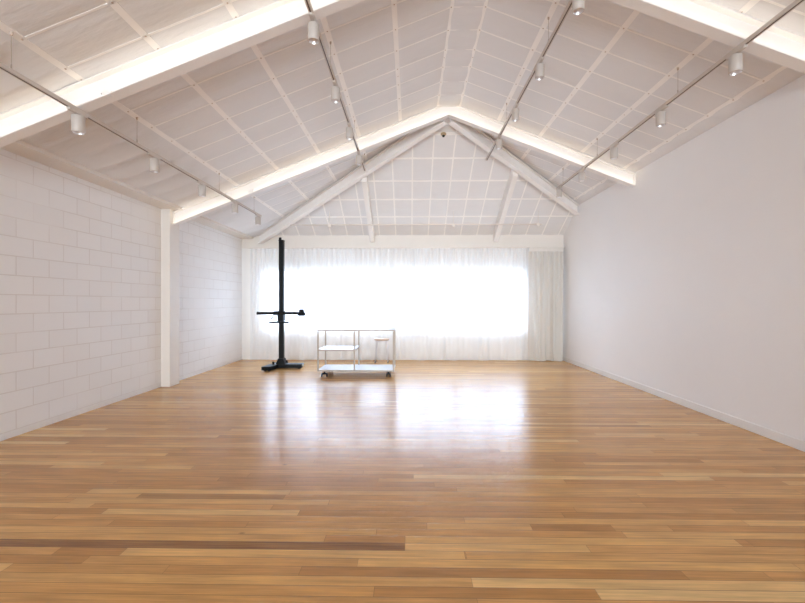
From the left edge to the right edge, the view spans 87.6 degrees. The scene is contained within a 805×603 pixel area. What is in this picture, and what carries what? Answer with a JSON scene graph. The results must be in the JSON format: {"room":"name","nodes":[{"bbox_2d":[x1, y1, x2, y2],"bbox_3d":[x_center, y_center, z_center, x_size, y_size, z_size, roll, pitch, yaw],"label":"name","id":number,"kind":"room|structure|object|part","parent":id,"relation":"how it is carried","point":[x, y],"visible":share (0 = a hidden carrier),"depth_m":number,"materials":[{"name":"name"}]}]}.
{"room":"photography studio","nodes":[
{"label":"photography studio","id":0,"kind":"room"},
{"bbox_2d":[0,148,241,440],"bbox_3d":[-4.146,-0.085,1.659,0.150,3.250,17.470,0,0,1],"label":"wall","id":1,"kind":"structure","parent":0,"point":[80,259],"depth_m":5.36,"materials":[{"name":"white brick"}]},
{"bbox_2d":[0,357,241,439],"bbox_3d":[-4.068,1.350,1.658,0.006,0.056,17.170,0,0,1],"label":"baseboard","id":2,"kind":"structure","parent":1,"relation":"attached to","point":[60,417],"depth_m":5.38,"materials":[{"name":"white paint"}]},
{"bbox_2d":[1,140,253,238],"bbox_3d":[-3.921,-1.571,1.645,0.300,0.055,17.150,0,0,1],"label":"trim","id":3,"kind":"structure","parent":1,"relation":"attached to","point":[21,148],"depth_m":5.24,"materials":[{"name":"beige paint"}]},
{"bbox_2d":[161,209,178,386],"bbox_3d":[-3.900,-0.076,7.056,0.150,2.933,0.290,0,0,1],"label":"column","id":4,"kind":"structure","parent":1,"relation":"attached to","point":[169,232],"depth_m":6.91,"materials":[{"name":"beige paint"}]},
{"bbox_2d":[242,248,561,359],"bbox_3d":[-0.027,-0.086,10.247,7.780,3.253,0.150,0,0,1],"label":"wall","id":5,"kind":"structure","parent":0,"point":[245,251],"depth_m":10.24,"materials":[{"name":"white paint"}]},
{"bbox_2d":[242,235,563,247],"bbox_3d":[-0.024,-1.479,10.155,7.770,0.322,0.035,0,0,1],"label":"trim","id":6,"kind":"structure","parent":5,"relation":"attached to","point":[313,240],"depth_m":10.13,"materials":[{"name":"beige paint"}]},
{"bbox_2d":[248,247,564,251],"bbox_3d":[0.060,-1.264,10.066,7.560,0.103,0.130,0,0,1],"label":"track","id":7,"kind":"object","parent":5,"relation":"attached to","point":[530,248],"visible":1,"depth_m":9.99,"materials":[{"name":"white metal"}]},
{"bbox_2d":[250,248,528,360],"bbox_3d":[-0.330,0.043,10.061,6.700,2.678,0.111,0,0,1],"label":"sheer curtain","id":8,"kind":"object","parent":7,"relation":"hanging from","point":[441,303],"visible":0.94,"depth_m":10.06,"materials":[{"name":"white fabric"}]},
{"bbox_3d":[0.060,-1.308,10.066,7.560,0.016,0.130,0,0,1],"label":"rail","id":9,"kind":"part","parent":7,"relation":"part of","materials":[{"name":"white metal"}]},
{"bbox_2d":[528,251,562,360],"bbox_3d":[3.376,0.093,9.896,0.803,2.589,0.136,0,0,3],"label":"curtain","id":10,"kind":"object","parent":7,"relation":"hanging from","point":[545,269],"visible":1,"depth_m":9.91,"materials":[{"name":"white fabric"}]},
{"bbox_2d":[0,360,804,602],"bbox_3d":[-0.181,1.465,1.639,7.980,0.150,17.470,0,0,1],"label":"floor","id":11,"kind":"structure","parent":0,"point":[430,481],"depth_m":3.06,"materials":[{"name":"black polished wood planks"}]},
{"bbox_2d":[256,237,305,370],"bbox_3d":[-2.563,0.007,8.798,0.867,2.767,0.857,0,0,36],"label":"stand","id":12,"kind":"object","parent":11,"relation":"on","point":[281,362],"visible":1,"depth_m":8.86,"materials":[{"name":"black metal"}]},
{"bbox_3d":[-2.593,0.224,8.818,0.900,0.058,0.058,0,0,1],"label":"cross arm","id":13,"kind":"part","parent":12,"relation":"part of","materials":[{"name":"black metal"}]},
{"bbox_3d":[-2.579,0.413,8.782,0.410,0.038,0.070,0,0,1],"label":"accessory arm","id":14,"kind":"part","parent":12,"relation":"part of","materials":[{"name":"black metal"}]},
{"bbox_2d":[317,327,395,376],"bbox_3d":[-0.862,0.946,8.139,1.429,0.888,0.722,0,0,1],"label":"utility cart","id":15,"kind":"object","parent":11,"relation":"on","point":[353,367],"visible":1,"depth_m":7.97,"materials":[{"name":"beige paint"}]},
{"bbox_3d":[-1.569,0.907,7.804,0.027,0.741,0.027,0,0,1],"label":"post","id":16,"kind":"part","parent":15,"relation":"part of","materials":[{"name":"silver paint"}]},
{"bbox_3d":[-1.232,0.887,7.798,0.702,0.027,0.026,0,0,1],"label":"rail","id":17,"kind":"part","parent":15,"relation":"part of","materials":[{"name":"grey metal"}]},
{"bbox_2d":[319,346,358,349],"bbox_3d":[-1.225,0.883,8.146,0.697,0.020,0.668,0,0,1],"label":"shelf","id":18,"kind":"object","parent":15,"relation":"attached to","point":[324,347],"depth_m":7.97,"materials":[{"name":"white laminate"}]},
{"bbox_3d":[-0.894,0.907,7.792,0.027,0.741,0.027,0,0,1],"label":"post","id":19,"kind":"part","parent":15,"relation":"part of","materials":[{"name":"white metal"}]},
{"bbox_3d":[-0.868,1.268,7.792,1.429,0.027,0.026,0,0,1],"label":"rail","id":20,"kind":"part","parent":15,"relation":"part of","materials":[{"name":"white metal"}]},
{"bbox_3d":[-0.868,0.517,7.792,1.429,0.027,0.026,0,0,1],"label":"rail","id":21,"kind":"part","parent":15,"relation":"part of","materials":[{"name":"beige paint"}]},
{"bbox_2d":[318,327,394,329],"bbox_3d":[-0.862,0.513,8.139,1.424,0.020,0.668,0,0,1],"label":"shelf","id":22,"kind":"object","parent":15,"relation":"attached to","point":[326,328],"depth_m":8.12,"materials":[{"name":"grey metal"}]},
{"bbox_2d":[319,365,394,369],"bbox_3d":[-0.862,1.264,8.139,1.424,0.020,0.668,0,0,1],"label":"shelf","id":23,"kind":"object","parent":15,"relation":"attached to","point":[326,367],"depth_m":8.10,"materials":[{"name":"white metal"}]},
{"bbox_3d":[-0.882,0.907,8.487,0.027,0.741,0.027,0,0,1],"label":"post","id":24,"kind":"part","parent":15,"relation":"part of","materials":[{"name":"grey metal"}]},
{"bbox_3d":[-0.856,1.268,8.487,1.429,0.027,0.026,0,0,1],"label":"rail","id":25,"kind":"part","parent":15,"relation":"part of","materials":[{"name":"white metal"}]},
{"bbox_3d":[-0.167,0.907,7.779,0.027,0.741,0.027,0,0,1],"label":"post","id":26,"kind":"part","parent":15,"relation":"part of","materials":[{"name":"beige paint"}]},
{"bbox_3d":[-0.155,0.907,8.474,0.027,0.741,0.027,0,0,1],"label":"post","id":27,"kind":"part","parent":15,"relation":"part of","materials":[{"name":"grey metal"}]},
{"bbox_2d":[374,338,388,362],"bbox_3d":[-0.481,1.112,9.730,0.346,0.558,0.346,0,0,1],"label":"stool","id":28,"kind":"object","parent":11,"relation":"on","point":[376,339],"visible":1,"depth_m":9.65,"materials":[{"name":"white wood"}]},
{"bbox_3d":[-0.481,0.853,9.730,0.346,0.039,0.346,0,0,1],"label":"seat","id":29,"kind":"part","parent":28,"relation":"part of","materials":[{"name":"white paint"}]},
{"bbox_2d":[0,0,804,236],"bbox_3d":[-0.172,-2.502,1.585,8.100,1.878,17.363,0,0,1],"label":"ceiling","id":30,"kind":"structure","parent":0,"point":[263,108],"depth_m":5.04,"materials":[{"name":"white painted boards"}]},
{"bbox_2d":[0,31,261,216],"bbox_3d":[-2.789,-1.793,4.306,0.038,0.303,7.512,0,0,1],"label":"track","id":31,"kind":"object","parent":30,"relation":"hanging from","point":[9,70],"visible":0.92,"depth_m":3.85,"materials":[{"name":"beige metal"}]},
{"bbox_2d":[66,106,87,134],"bbox_3d":[-2.801,-1.555,3.619,0.100,0.179,0.200,0,0,1],"label":"track spotlight","id":32,"kind":"object","parent":31,"relation":"attached to","point":[78,120],"visible":1,"depth_m":3.60,"materials":[{"name":"beige metal"}]},
{"bbox_2d":[147,152,160,172],"bbox_3d":[-2.781,-1.555,4.699,0.100,0.179,0.200,0,0,1],"label":"track spotlight","id":33,"kind":"object","parent":31,"relation":"attached to","point":[154,161],"visible":1,"depth_m":4.67,"materials":[{"name":"beige metal"}]},
{"bbox_2d":[197,181,205,196],"bbox_3d":[-2.762,-1.555,5.779,0.100,0.179,0.200,0,0,1],"label":"track spotlight","id":34,"kind":"object","parent":31,"relation":"attached to","point":[201,188],"visible":1,"depth_m":5.75,"materials":[{"name":"beige metal"}]},
{"bbox_2d":[231,200,237,213],"bbox_3d":[-2.743,-1.555,6.859,0.100,0.179,0.200,0,0,1],"label":"track spotlight","id":35,"kind":"object","parent":31,"relation":"attached to","point":[234,206],"visible":1,"depth_m":6.83,"materials":[{"name":"beige metal"}]},
{"bbox_2d":[255,214,260,224],"bbox_3d":[-2.724,-1.555,7.909,0.100,0.179,0.200,0,0,1],"label":"track spotlight","id":36,"kind":"object","parent":31,"relation":"attached to","point":[258,218],"visible":1,"depth_m":7.88,"materials":[{"name":"beige metal"}]},
{"bbox_2d":[304,0,365,170],"bbox_3d":[-0.760,-2.585,4.150,0.038,0.303,7.272,0,0,1],"label":"track","id":37,"kind":"object","parent":30,"relation":"hanging from","point":[307,2],"visible":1,"depth_m":4.41,"materials":[{"name":"beige metal"}]},
{"bbox_2d":[308,12,318,44],"bbox_3d":[-0.769,-2.347,3.619,0.100,0.179,0.200,0,0,1],"label":"track spotlight","id":38,"kind":"object","parent":37,"relation":"attached to","point":[313,26],"visible":1,"depth_m":3.59,"materials":[{"name":"beige metal"}]},
{"bbox_2d":[331,80,339,102],"bbox_3d":[-0.750,-2.347,4.699,0.100,0.179,0.200,0,0,1],"label":"track spotlight","id":39,"kind":"object","parent":37,"relation":"attached to","point":[335,90],"visible":1,"depth_m":4.67,"materials":[{"name":"beige metal"}]},
{"bbox_2d":[346,122,352,139],"bbox_3d":[-0.731,-2.347,5.779,0.100,0.179,0.200,0,0,1],"label":"track spotlight","id":40,"kind":"object","parent":37,"relation":"attached to","point":[349,130],"visible":1,"depth_m":5.75,"materials":[{"name":"beige metal"}]},
{"bbox_2d":[356,151,361,164],"bbox_3d":[-0.712,-2.347,6.859,0.100,0.179,0.200,0,0,1],"label":"track spotlight","id":41,"kind":"object","parent":37,"relation":"attached to","point":[358,157],"visible":1,"depth_m":6.83,"materials":[{"name":"beige metal"}]},
{"bbox_2d":[258,119,446,243],"bbox_3d":[-1.370,-2.329,8.633,5.188,1.818,0.115,0,0,36],"label":"rafter","id":42,"kind":"object","parent":30,"relation":"attached to","point":[409,140],"visible":0.82,"depth_m":8.33,"materials":[{"name":"paint"}]},
{"bbox_2d":[362,175,373,241],"bbox_3d":[-0.737,-2.038,9.126,0.100,1.208,1.738,0,0,1],"label":"rafter","id":43,"kind":"object","parent":30,"relation":"attached to","point":[365,185],"visible":0.86,"depth_m":8.94,"materials":[{"name":"paint"}]},
{"bbox_2d":[0,0,804,147],"bbox_3d":[-0.144,-2.271,3.671,7.780,2.063,0.115,0,0,1],"label":"roof beam","id":44,"kind":"structure","parent":30,"relation":"attached to","point":[709,19],"depth_m":3.68,"materials":[{"name":"paint"}]},
{"bbox_2d":[173,106,635,225],"bbox_3d":[-0.010,-2.300,6.977,7.630,2.004,0.112,0,0,1],"label":"roof beam","id":45,"kind":"structure","parent":30,"relation":"attached to","point":[563,153],"depth_m":6.96,"materials":[{"name":"paint"}]},
{"bbox_2d":[290,211,541,226],"bbox_3d":[0.292,-1.866,9.356,5.610,0.361,0.040,0,0,1],"label":"rod","id":46,"kind":"object","parent":30,"relation":"attached to","point":[329,224],"visible":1,"depth_m":9.35,"materials":[{"name":"beige paint"}]},
{"bbox_2d":[494,169,517,241],"bbox_3d":[2.191,-2.067,9.019,0.100,1.267,1.846,0,0,1],"label":"rafter","id":47,"kind":"object","parent":30,"relation":"attached to","point":[513,176],"visible":0.86,"depth_m":8.82,"materials":[{"name":"paint"}]},
{"bbox_2d":[449,119,579,214],"bbox_3d":[2.308,-2.571,8.105,3.606,1.335,0.115,0,0,-34],"label":"rafter","id":48,"kind":"object","parent":30,"relation":"attached to","point":[477,136],"visible":0.82,"depth_m":7.99,"materials":[{"name":"paint"}]},
{"bbox_2d":[486,0,571,160],"bbox_3d":[1.530,-2.842,4.219,0.038,0.303,7.492,0,0,1],"label":"track","id":49,"kind":"object","parent":30,"relation":"hanging from","point":[569,5],"visible":0.88,"depth_m":4.58,"materials":[{"name":"beige metal"}]},
{"bbox_2d":[496,135,501,149],"bbox_3d":[1.577,-2.604,6.859,0.100,0.179,0.200,0,0,1],"label":"track spotlight","id":50,"kind":"object","parent":49,"relation":"attached to","point":[498,141],"visible":1,"depth_m":6.83,"materials":[{"name":"beige metal"}]},
{"bbox_2d":[512,103,518,121],"bbox_3d":[1.557,-2.604,5.779,0.100,0.179,0.200,0,0,1],"label":"track spotlight","id":51,"kind":"object","parent":49,"relation":"attached to","point":[515,112],"visible":1,"depth_m":5.75,"materials":[{"name":"beige metal"}]},
{"bbox_2d":[535,57,543,79],"bbox_3d":[1.538,-2.604,4.699,0.100,0.179,0.200,0,0,1],"label":"track spotlight","id":52,"kind":"object","parent":49,"relation":"attached to","point":[539,68],"visible":1,"depth_m":4.67,"materials":[{"name":"beige metal"}]},
{"bbox_2d":[572,0,584,14],"bbox_3d":[1.519,-2.604,3.619,0.100,0.179,0.200,0,0,1],"label":"track spotlight","id":53,"kind":"object","parent":49,"relation":"attached to","point":[578,6],"visible":1,"depth_m":3.60,"materials":[{"name":"beige metal"}]},
{"bbox_2d":[556,0,804,189],"bbox_3d":[2.888,-2.312,4.245,0.038,0.303,7.592,0,0,1],"label":"track","id":54,"kind":"object","parent":30,"relation":"hanging from","point":[793,5],"visible":0.9,"depth_m":4.01,"materials":[{"name":"beige metal"}]},
{"bbox_2d":[556,186,561,197],"bbox_3d":[2.954,-2.074,7.909,0.100,0.179,0.200,0,0,1],"label":"track spotlight","id":55,"kind":"object","parent":54,"relation":"attached to","point":[558,191],"visible":1,"depth_m":7.88,"materials":[{"name":"beige metal"}]},
{"bbox_2d":[579,168,585,181],"bbox_3d":[2.935,-2.074,6.859,0.100,0.179,0.200,0,0,1],"label":"track spotlight","id":56,"kind":"object","parent":54,"relation":"attached to","point":[582,172],"visible":1,"depth_m":6.83,"materials":[{"name":"beige metal"}]},
{"bbox_2d":[610,143,618,159],"bbox_3d":[2.916,-2.074,5.779,0.100,0.179,0.200,0,0,1],"label":"track spotlight","id":57,"kind":"object","parent":54,"relation":"attached to","point":[613,150],"visible":1,"depth_m":5.75,"materials":[{"name":"beige metal"}]},
{"bbox_2d":[655,105,667,126],"bbox_3d":[2.896,-2.074,4.699,0.100,0.179,0.200,0,0,1],"label":"track spotlight","id":58,"kind":"object","parent":54,"relation":"attached to","point":[660,114],"visible":1,"depth_m":4.67,"materials":[{"name":"beige metal"}]},
{"bbox_2d":[726,44,746,75],"bbox_3d":[2.877,-2.074,3.619,0.100,0.179,0.200,0,0,1],"label":"track spotlight","id":59,"kind":"object","parent":54,"relation":"attached to","point":[735,60],"visible":1,"depth_m":3.60,"materials":[{"name":"beige metal"}]},
{"bbox_2d":[563,74,804,440],"bbox_3d":[3.783,-0.344,1.518,0.150,3.768,17.470,0,0,1],"label":"wall","id":60,"kind":"structure","parent":0,"point":[687,281],"depth_m":5.13,"materials":[{"name":"white paint"}]},
{"bbox_2d":[563,357,804,451],"bbox_3d":[3.701,1.343,1.519,0.014,0.095,17.170,0,0,1],"label":"baseboard","id":61,"kind":"structure","parent":60,"relation":"attached to","point":[798,444],"depth_m":5.14,"materials":[{"name":"white paint"}]}
]}

